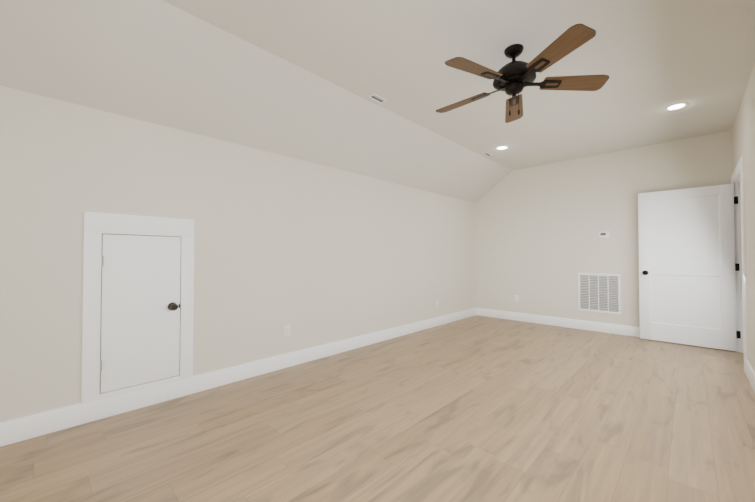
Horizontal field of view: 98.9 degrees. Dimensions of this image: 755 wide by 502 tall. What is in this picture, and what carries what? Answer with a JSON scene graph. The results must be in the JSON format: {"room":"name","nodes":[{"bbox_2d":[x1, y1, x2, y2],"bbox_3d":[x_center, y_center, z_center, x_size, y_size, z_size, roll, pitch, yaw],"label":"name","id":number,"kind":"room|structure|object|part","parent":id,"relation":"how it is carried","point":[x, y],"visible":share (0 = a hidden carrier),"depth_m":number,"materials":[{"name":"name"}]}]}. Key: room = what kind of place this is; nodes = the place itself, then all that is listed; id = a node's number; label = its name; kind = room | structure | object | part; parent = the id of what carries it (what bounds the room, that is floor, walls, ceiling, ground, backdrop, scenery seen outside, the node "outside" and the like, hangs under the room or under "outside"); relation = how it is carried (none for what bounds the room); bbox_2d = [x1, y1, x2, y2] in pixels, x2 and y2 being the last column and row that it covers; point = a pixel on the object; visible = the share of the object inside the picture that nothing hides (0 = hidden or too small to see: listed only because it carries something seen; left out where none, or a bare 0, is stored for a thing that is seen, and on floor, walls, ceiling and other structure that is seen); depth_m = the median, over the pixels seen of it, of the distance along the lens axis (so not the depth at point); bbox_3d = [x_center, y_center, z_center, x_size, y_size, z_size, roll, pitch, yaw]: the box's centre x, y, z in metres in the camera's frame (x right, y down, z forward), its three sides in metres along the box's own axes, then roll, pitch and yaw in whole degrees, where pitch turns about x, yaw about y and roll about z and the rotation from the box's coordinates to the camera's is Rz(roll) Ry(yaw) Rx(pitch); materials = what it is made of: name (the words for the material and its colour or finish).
{"room":"empty attic room","nodes":[
{"label":"empty attic room","id":0,"kind":"room"},
{"bbox_2d":[0,85,475,421],"bbox_3d":[-0.549,0.057,3.891,0.120,2.330,7.305,-1,-1,44],"label":"wall","id":1,"kind":"structure","parent":0,"point":[312,254],"depth_m":2.90,"materials":[{"name":"paint"}]},
{"bbox_2d":[81,211,193,403],"bbox_3d":[-1.802,0.392,2.486,0.022,1.326,0.694,-1,-1,44],"label":"trim","id":2,"kind":"structure","parent":1,"relation":"attached to","point":[97,225],"depth_m":2.35,"materials":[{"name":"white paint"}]},
{"bbox_2d":[100,234,180,392],"bbox_3d":[-1.780,0.449,2.462,0.080,1.134,0.501,-1,-1,44],"label":"access cover","id":3,"kind":"object","parent":1,"relation":"attached to","point":[140,324],"visible":1,"depth_m":2.46,"materials":[{"name":"white paint"}]},
{"bbox_3d":[-1.633,0.449,2.605,0.068,0.066,0.090,-1,-1,44],"label":"knob","id":4,"kind":"part","parent":3,"relation":"part of","materials":[{"name":"grey metal"}]},
{"bbox_2d":[0,308,476,446],"bbox_3d":[-0.500,1.149,3.825,0.016,0.145,7.065,-1,-1,44],"label":"baseboard","id":5,"kind":"structure","parent":1,"relation":"attached to","point":[12,431],"depth_m":2.66,"materials":[{"name":"white paint"}]},
{"bbox_2d":[284,325,289,336],"bbox_3d":[-0.942,0.834,3.378,0.008,0.115,0.070,-1,-1,44],"label":"electrical outlet","id":6,"kind":"object","parent":1,"relation":"attached to","point":[286,330],"visible":1,"depth_m":3.37,"materials":[{"name":"white plastic"}]},
{"bbox_2d":[0,315,754,501],"bbox_3d":[1.206,1.254,2.176,5.359,0.120,7.665,-1,-1,44],"label":"floor","id":7,"kind":"structure","parent":0,"point":[476,408],"depth_m":2.12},
{"bbox_2d":[0,0,754,202],"bbox_3d":[1.242,-1.358,2.184,5.099,0.856,7.305,-1,-1,44],"label":"ceiling","id":8,"kind":"structure","parent":0,"point":[303,80],"depth_m":2.54,"materials":[{"name":"paint"}]},
{"bbox_2d":[368,93,387,102],"bbox_3d":[0.004,-1.516,3.212,0.090,0.007,0.190,-1,-1,44],"label":"ceiling vent","id":9,"kind":"object","parent":8,"relation":"in","point":[376,97],"visible":1,"depth_m":3.21,"materials":[{"name":"white metal"}]},
{"bbox_2d":[495,146,508,149],"bbox_3d":[1.803,-1.492,4.672,0.188,0.006,0.188,-1,-1,44],"label":"recessed light","id":10,"kind":"object","parent":8,"relation":"in","point":[501,147],"visible":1,"depth_m":4.65,"materials":[{"name":"white plastic"}]},
{"bbox_2d":[436,24,608,122],"bbox_3d":[1.001,-1.269,2.470,1.232,0.525,1.270,-1,-1,44],"label":"fan","id":11,"kind":"object","parent":8,"relation":"hanging from","point":[513,78],"visible":1,"depth_m":2.35,"materials":[{"name":"brown wood"}]},
{"bbox_3d":[0.706,-1.246,2.724,0.454,0.054,0.160,-1,-1,44],"label":"blade","id":12,"kind":"part","parent":11,"relation":"part of","materials":[{"name":"brown wood"}]},
{"bbox_3d":[0.666,-1.254,2.228,0.236,0.054,0.458,-1,-1,44],"label":"blade","id":13,"kind":"part","parent":11,"relation":"part of","materials":[{"name":"brown wood"}]},
{"bbox_3d":[1.199,-1.244,2.845,0.276,0.054,0.455,-1,-1,44],"label":"blade","id":14,"kind":"part","parent":11,"relation":"part of","materials":[{"name":"brown wood"}]},
{"bbox_3d":[1.132,-1.258,2.030,0.432,0.054,0.340,-1,-1,44],"label":"blade","id":15,"kind":"part","parent":11,"relation":"part of","materials":[{"name":"brown wood"}]},
{"bbox_3d":[1.463,-1.251,2.412,0.416,0.054,0.369,-1,-1,44],"label":"blade","id":16,"kind":"part","parent":11,"relation":"part of","materials":[{"name":"brown wood"}]},
{"bbox_2d":[664,102,688,110],"bbox_3d":[3.134,-1.513,3.387,0.188,0.006,0.188,-1,-1,44],"label":"recessed light","id":17,"kind":"object","parent":8,"relation":"in","point":[676,106],"visible":1,"depth_m":3.38,"materials":[{"name":"white plastic"}]},
{"bbox_2d":[476,130,732,326],"bbox_3d":[3.227,-0.220,5.243,3.679,2.930,0.120,-1,-1,44],"label":"wall","id":18,"kind":"structure","parent":0,"point":[539,245],"depth_m":5.21,"materials":[{"name":"paint"}]},
{"bbox_2d":[477,308,639,336],"bbox_3d":[3.179,1.171,5.171,3.439,0.145,0.016,-1,-1,44],"label":"baseboard","id":19,"kind":"structure","parent":18,"relation":"attached to","point":[633,331],"depth_m":5.28,"materials":[{"name":"white paint"}]},
{"bbox_2d":[577,273,620,314],"bbox_3d":[3.401,0.647,4.968,0.554,0.597,0.014,-1,-1,44],"label":"air vent","id":20,"kind":"object","parent":18,"relation":"in","point":[599,293],"visible":1,"depth_m":4.96,"materials":[{"name":"white metal"}]},
{"bbox_2d":[597,231,609,238],"bbox_3d":[3.449,-0.246,4.930,0.156,0.108,0.023,-1,-1,44],"label":"thermostat","id":21,"kind":"object","parent":18,"relation":"attached to","point":[603,234],"visible":1,"depth_m":4.92,"materials":[{"name":"white plastic"}]},
{"bbox_2d":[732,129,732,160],"bbox_3d":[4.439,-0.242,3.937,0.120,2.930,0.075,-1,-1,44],"label":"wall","id":22,"kind":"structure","parent":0,"point":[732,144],"depth_m":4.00,"materials":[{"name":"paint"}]},
{"bbox_2d":[733,64,754,371],"bbox_3d":[1.943,-0.284,1.353,0.120,2.930,7.110,-1,-1,44],"label":"wall","id":23,"kind":"structure","parent":0,"point":[748,125],"depth_m":2.97,"materials":[{"name":"paint"}]},
{"bbox_2d":[638,184,740,350],"bbox_3d":[4.032,0.201,4.227,0.946,2.030,0.048,-1,-1,44],"label":"door","id":24,"kind":"structure","parent":23,"relation":"in","point":[687,291],"depth_m":4.19,"materials":[{"name":"white paint"}]},
{"bbox_3d":[4.357,0.196,3.914,0.044,1.720,0.046,-1,-1,44],"label":"door hinge","id":25,"kind":"part","parent":24,"relation":"part of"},
{"bbox_2d":[731,156,746,371],"bbox_3d":[4.079,0.140,3.558,0.156,2.154,1.115,-1,-1,44],"label":"door frame","id":26,"kind":"structure","parent":23,"relation":"attached to","point":[738,259],"depth_m":3.88,"materials":[{"name":"white paint"}]},
{"bbox_2d":[745,359,754,391],"bbox_3d":[1.573,1.103,1.045,0.016,0.145,5.945,-1,-1,44],"label":"baseboard","id":27,"kind":"structure","parent":23,"relation":"attached to","point":[749,372],"depth_m":2.92,"materials":[{"name":"white paint"}]}
]}

